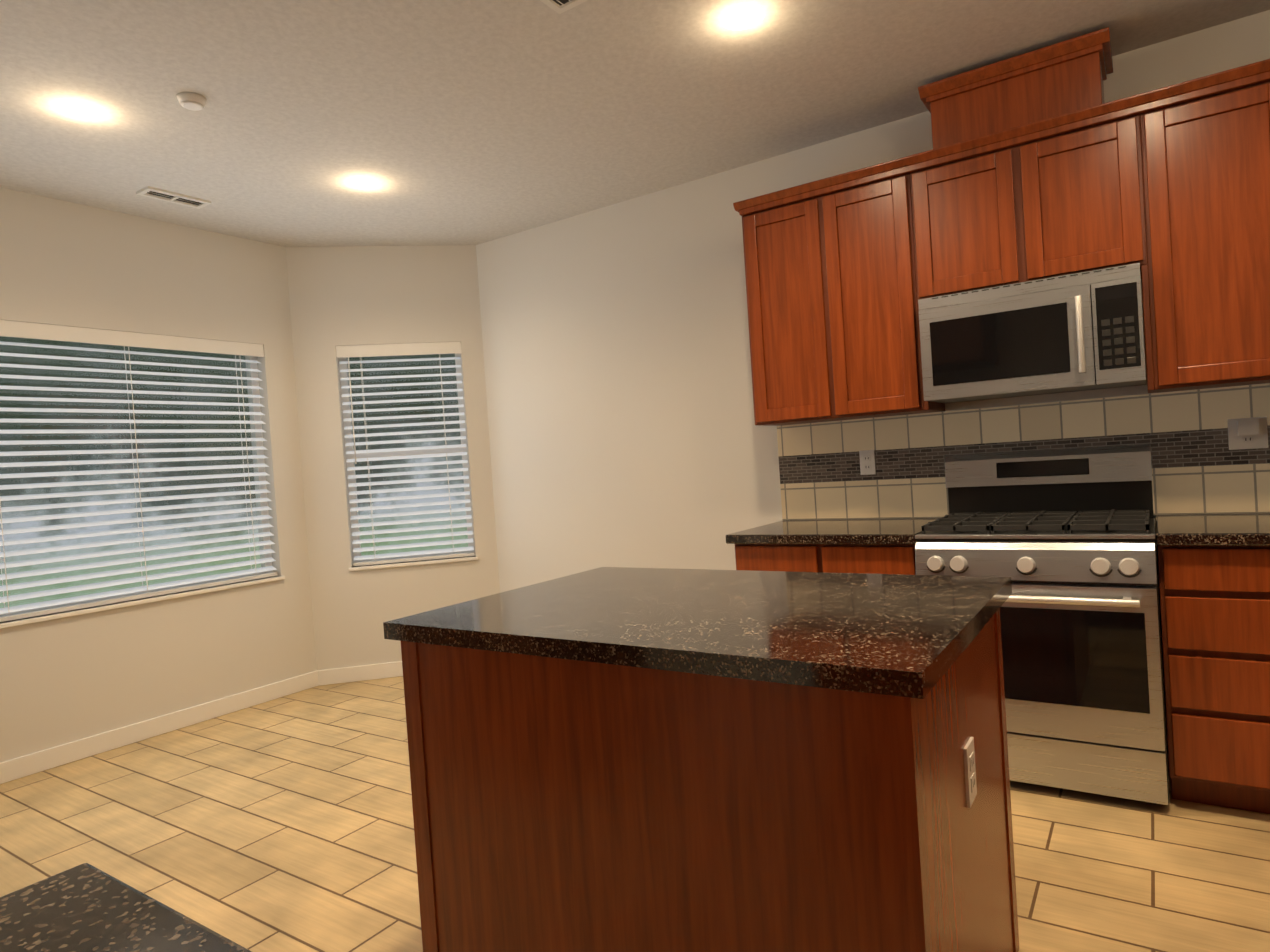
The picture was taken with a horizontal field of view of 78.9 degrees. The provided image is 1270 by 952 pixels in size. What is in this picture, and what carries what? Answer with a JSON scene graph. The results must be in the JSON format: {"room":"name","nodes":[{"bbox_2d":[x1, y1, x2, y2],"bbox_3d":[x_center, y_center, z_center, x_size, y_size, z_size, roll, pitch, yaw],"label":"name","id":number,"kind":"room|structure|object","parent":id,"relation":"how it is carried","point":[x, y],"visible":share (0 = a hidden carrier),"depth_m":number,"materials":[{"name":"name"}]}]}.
{"room":"kitchen","nodes":[
{"label":"kitchen","id":0,"kind":"room"},
{"bbox_2d":[0,187,316,762],"bbox_3d":[-2.653,-0.003,4.087,0.150,2.740,2.010,-3,1,34],"label":"wall","id":1,"kind":"structure","parent":0,"point":[64,680],"depth_m":4.11,"materials":[{"name":"white paint"}]},
{"bbox_2d":[0,336,284,628],"bbox_3d":[-2.642,-0.043,4.077,0.153,1.420,1.500,-3,1,34],"label":"window","id":2,"kind":"structure","parent":1,"relation":"in","point":[22,621],"depth_m":4.17,"materials":[{"name":"glass"}]},
{"bbox_2d":[0,320,277,621],"bbox_3d":[-2.627,-0.056,4.066,0.071,1.395,1.466,-3,1,34],"label":"window blinds","id":3,"kind":"object","parent":2,"relation":"attached to","point":[17,329],"visible":1,"depth_m":4.03,"materials":[{"name":"white plastic"}]},
{"bbox_2d":[286,245,499,669],"bbox_3d":[-1.525,-0.094,4.999,1.320,2.740,0.150,-4,1,-11],"label":"wall","id":4,"kind":"structure","parent":0,"point":[355,295],"depth_m":4.89,"materials":[{"name":"white paint"}]},
{"bbox_2d":[0,661,402,783],"bbox_3d":[-1.470,1.263,3.063,2.840,0.095,4.009,-3,1,34],"label":"baseboard","id":5,"kind":"structure","parent":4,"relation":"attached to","point":[35,762],"depth_m":4.15,"materials":[{"name":"white paint"}]},
{"bbox_2d":[339,353,477,570],"bbox_3d":[-1.470,-0.137,4.993,0.800,1.420,0.153,-4,1,-11],"label":"window","id":6,"kind":"structure","parent":4,"relation":"in","point":[399,453],"depth_m":5.01,"materials":[{"name":"glass"}]},
{"bbox_2d":[336,342,474,565],"bbox_3d":[-1.467,-0.149,4.974,0.766,1.395,0.071,-4,1,-11],"label":"window blinds","id":7,"kind":"object","parent":6,"relation":"attached to","point":[361,351],"visible":1,"depth_m":4.97,"materials":[{"name":"white plastic"}]},
{"bbox_2d":[0,676,1269,951],"bbox_3d":[0.572,1.249,1.696,8.350,0.100,4.610,-3,1,34],"label":"floor","id":8,"kind":"structure","parent":0,"point":[282,824],"depth_m":2.61,"materials":[{"name":"beige tile"}]},
{"bbox_2d":[383,567,1018,951],"bbox_3d":[0.192,0.760,1.887,1.250,0.920,0.895,-3,1,34],"label":"kitchen island","id":9,"kind":"object","parent":8,"relation":"on","point":[614,759],"visible":1,"depth_m":1.52,"materials":[{"name":"brown wood"}]},
{"bbox_2d":[735,544,915,574],"bbox_3d":[0.956,0.701,3.445,0.788,0.880,0.620,-3,1,34],"label":"base cabinet","id":10,"kind":"object","parent":8,"relation":"on","point":[869,558],"visible":0.08,"depth_m":3.16,"materials":[{"name":"brown wood"}]},
{"bbox_2d":[725,518,936,544],"bbox_3d":[0.911,0.243,3.432,0.810,0.040,0.645,-3,1,34],"label":"countertop","id":11,"kind":"structure","parent":10,"relation":"on","point":[875,531],"depth_m":3.28,"materials":[{"name":"stone"}]},
{"bbox_2d":[915,444,1169,804],"bbox_3d":[1.548,0.510,2.950,0.756,1.200,0.730,-3,1,34],"label":"range","id":12,"kind":"object","parent":8,"relation":"on","point":[1064,540],"visible":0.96,"depth_m":2.68,"materials":[{"name":"grey metal"}]},
{"bbox_2d":[1157,545,1269,813],"bbox_3d":[2.197,0.634,2.611,0.678,0.880,0.620,-3,1,34],"label":"base cabinet","id":13,"kind":"object","parent":8,"relation":"on","point":[1215,610],"visible":0.94,"depth_m":2.47,"materials":[{"name":"brown wood"}]},
{"bbox_2d":[1155,514,1269,545],"bbox_3d":[2.160,0.175,2.593,0.682,0.040,0.645,-3,1,34],"label":"countertop","id":14,"kind":"structure","parent":13,"relation":"on","point":[1218,530],"depth_m":2.51,"materials":[{"name":"stone"}]},
{"bbox_3d":[0.662,0.790,-0.431,3.190,0.880,0.620,-3,1,34],"label":"base cabinet","id":15,"kind":"object","parent":8,"relation":"on","visible":0},
{"bbox_2d":[0,863,251,951],"bbox_3d":[0.630,0.331,-0.423,3.210,0.040,0.645,-3,1,34],"label":"countertop","id":16,"kind":"structure","parent":15,"relation":"on","point":[85,907],"depth_m":0.63,"materials":[{"name":"stone"}]},
{"bbox_2d":[0,0,1269,246],"bbox_3d":[0.384,-1.584,1.646,8.350,0.100,4.610,-3,1,34],"label":"ceiling","id":17,"kind":"structure","parent":0,"point":[458,122],"depth_m":3.02,"materials":[{"name":"white paint"}]},
{"bbox_2d":[55,101,103,118],"bbox_3d":[-2.111,-1.388,2.934,0.152,0.005,0.152,-3,1,34],"label":"recessed light","id":18,"kind":"object","parent":17,"relation":"in","point":[76,109],"visible":1,"depth_m":2.93,"materials":[{"name":"white paint"}]},
{"bbox_2d":[136,186,210,208],"bbox_3d":[-2.300,-1.389,3.855,0.120,0.012,0.300,-3,1,34],"label":"ceiling vent","id":19,"kind":"object","parent":17,"relation":"in","point":[171,197],"visible":0.94,"depth_m":3.84,"materials":[{"name":"white metal"}]},
{"bbox_2d":[176,92,206,110],"bbox_3d":[-1.664,-1.403,2.900,0.100,0.034,0.100,-3,1,34],"label":"smoke detector","id":20,"kind":"object","parent":17,"relation":"attached to","point":[193,101],"visible":1,"depth_m":2.87,"materials":[{"name":"white plastic"}]},
{"bbox_2d":[348,178,379,188],"bbox_3d":[-1.348,-1.455,3.841,0.152,0.005,0.152,-3,1,34],"label":"recessed light","id":21,"kind":"object","parent":17,"relation":"in","point":[366,183],"visible":1,"depth_m":3.83,"materials":[{"name":"white paint"}]},
{"bbox_2d":[540,0,587,13],"bbox_3d":[-0.252,-1.497,2.263,0.250,0.012,0.400,-3,1,34],"label":"ceiling vent","id":22,"kind":"object","parent":17,"relation":"in","point":[559,6],"visible":0.95,"depth_m":2.45,"materials":[{"name":"white metal"}]},
{"bbox_2d":[720,4,764,29],"bbox_3d":[0.363,-1.546,2.608,0.152,0.005,0.152,-3,1,34],"label":"recessed light","id":23,"kind":"object","parent":17,"relation":"in","point":[742,17],"visible":1,"depth_m":2.60,"materials":[{"name":"white paint"}]},
{"bbox_2d":[476,10,1269,745],"bbox_3d":[2.026,-0.296,3.134,7.100,2.740,0.150,-3,1,34],"label":"wall","id":24,"kind":"structure","parent":0,"point":[626,430],"depth_m":4.33,"materials":[{"name":"white paint"}]},
{"bbox_2d":[734,191,812,425],"bbox_3d":[0.803,-0.760,3.632,0.458,1.011,0.330,-3,1,34],"label":"upper cabinet","id":25,"kind":"object","parent":24,"relation":"attached to","point":[774,259],"depth_m":3.54,"materials":[{"name":"brown wood"}]},
{"bbox_2d":[801,155,944,422],"bbox_3d":[1.093,-0.776,3.437,0.522,1.011,0.330,-3,1,34],"label":"upper cabinet","id":26,"kind":"object","parent":24,"relation":"attached to","point":[867,237],"depth_m":3.31,"materials":[{"name":"brown wood"}]},
{"bbox_2d":[929,139,996,296],"bbox_3d":[1.433,-1.020,3.195,0.473,0.560,0.330,-3,1,34],"label":"upper cabinet","id":27,"kind":"object","parent":24,"relation":"attached to","point":[960,179],"depth_m":3.08,"materials":[{"name":"brown wood"}]},
{"bbox_2d":[918,27,1112,148],"bbox_3d":[1.530,-1.475,3.101,0.666,0.272,0.330,-3,1,34],"label":"vent","id":28,"kind":"object","parent":27,"relation":"on","point":[1061,78],"visible":0.83,"depth_m":2.98,"materials":[{"name":"brown wood"}]},
{"bbox_2d":[777,383,1269,519],"bbox_3d":[1.946,-0.080,3.105,2.920,0.478,0.008,-3,1,34],"label":"tile backsplash","id":29,"kind":"structure","parent":24,"relation":"attached to","point":[1198,466],"depth_m":3.29,"materials":[{"name":"beige tile"}]},
{"bbox_2d":[859,450,875,474],"bbox_3d":[1.102,-0.064,3.660,0.070,0.115,0.008,-3,1,34],"label":"outlet","id":30,"kind":"object","parent":29,"relation":"attached to","point":[867,462],"visible":1,"depth_m":3.66,"materials":[{"name":"white plastic"}]},
{"bbox_2d":[1227,417,1267,449],"bbox_3d":[2.269,-0.157,2.856,0.115,0.115,0.040,-3,1,34],"label":"outlet","id":31,"kind":"object","parent":29,"relation":"attached to","point":[1247,433],"visible":1,"depth_m":2.85,"materials":[{"name":"white plastic"}]},
{"bbox_2d":[989,99,1152,285],"bbox_3d":[1.704,-1.035,3.013,0.473,0.560,0.330,-3,1,34],"label":"upper cabinet","id":32,"kind":"object","parent":24,"relation":"attached to","point":[1071,196],"depth_m":2.87,"materials":[{"name":"brown wood"}]},
{"bbox_2d":[918,263,1146,402],"bbox_3d":[1.567,-0.535,3.062,0.752,0.410,0.451,-3,1,34],"label":"over-the-range microwave","id":33,"kind":"object","parent":32,"relation":"attached to","point":[1082,331],"visible":1,"depth_m":2.90,"materials":[{"name":"grey metal"}]},
{"bbox_2d":[1140,67,1269,392],"bbox_3d":[2.093,-0.831,2.765,0.570,1.011,0.330,-3,1,34],"label":"upper cabinet","id":34,"kind":"object","parent":24,"relation":"attached to","point":[1167,188],"depth_m":2.66,"materials":[{"name":"brown wood"}]},
{"bbox_2d":[1261,63,1269,242],"bbox_3d":[2.447,-0.850,2.527,0.576,1.011,0.330,-3,1,34],"label":"upper cabinet","id":35,"kind":"object","parent":24,"relation":"attached to","point":[1265,71],"depth_m":2.56,"materials":[{"name":"brown wood"}]},
{"label":"outside","id":36,"kind":"structure","parent":0,"visible":0},
{"bbox_2d":[0,336,467,607],"bbox_3d":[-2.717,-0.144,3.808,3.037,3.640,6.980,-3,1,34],"label":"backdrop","id":37,"kind":"structure","parent":36,"point":[66,394],"depth_m":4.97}
]}

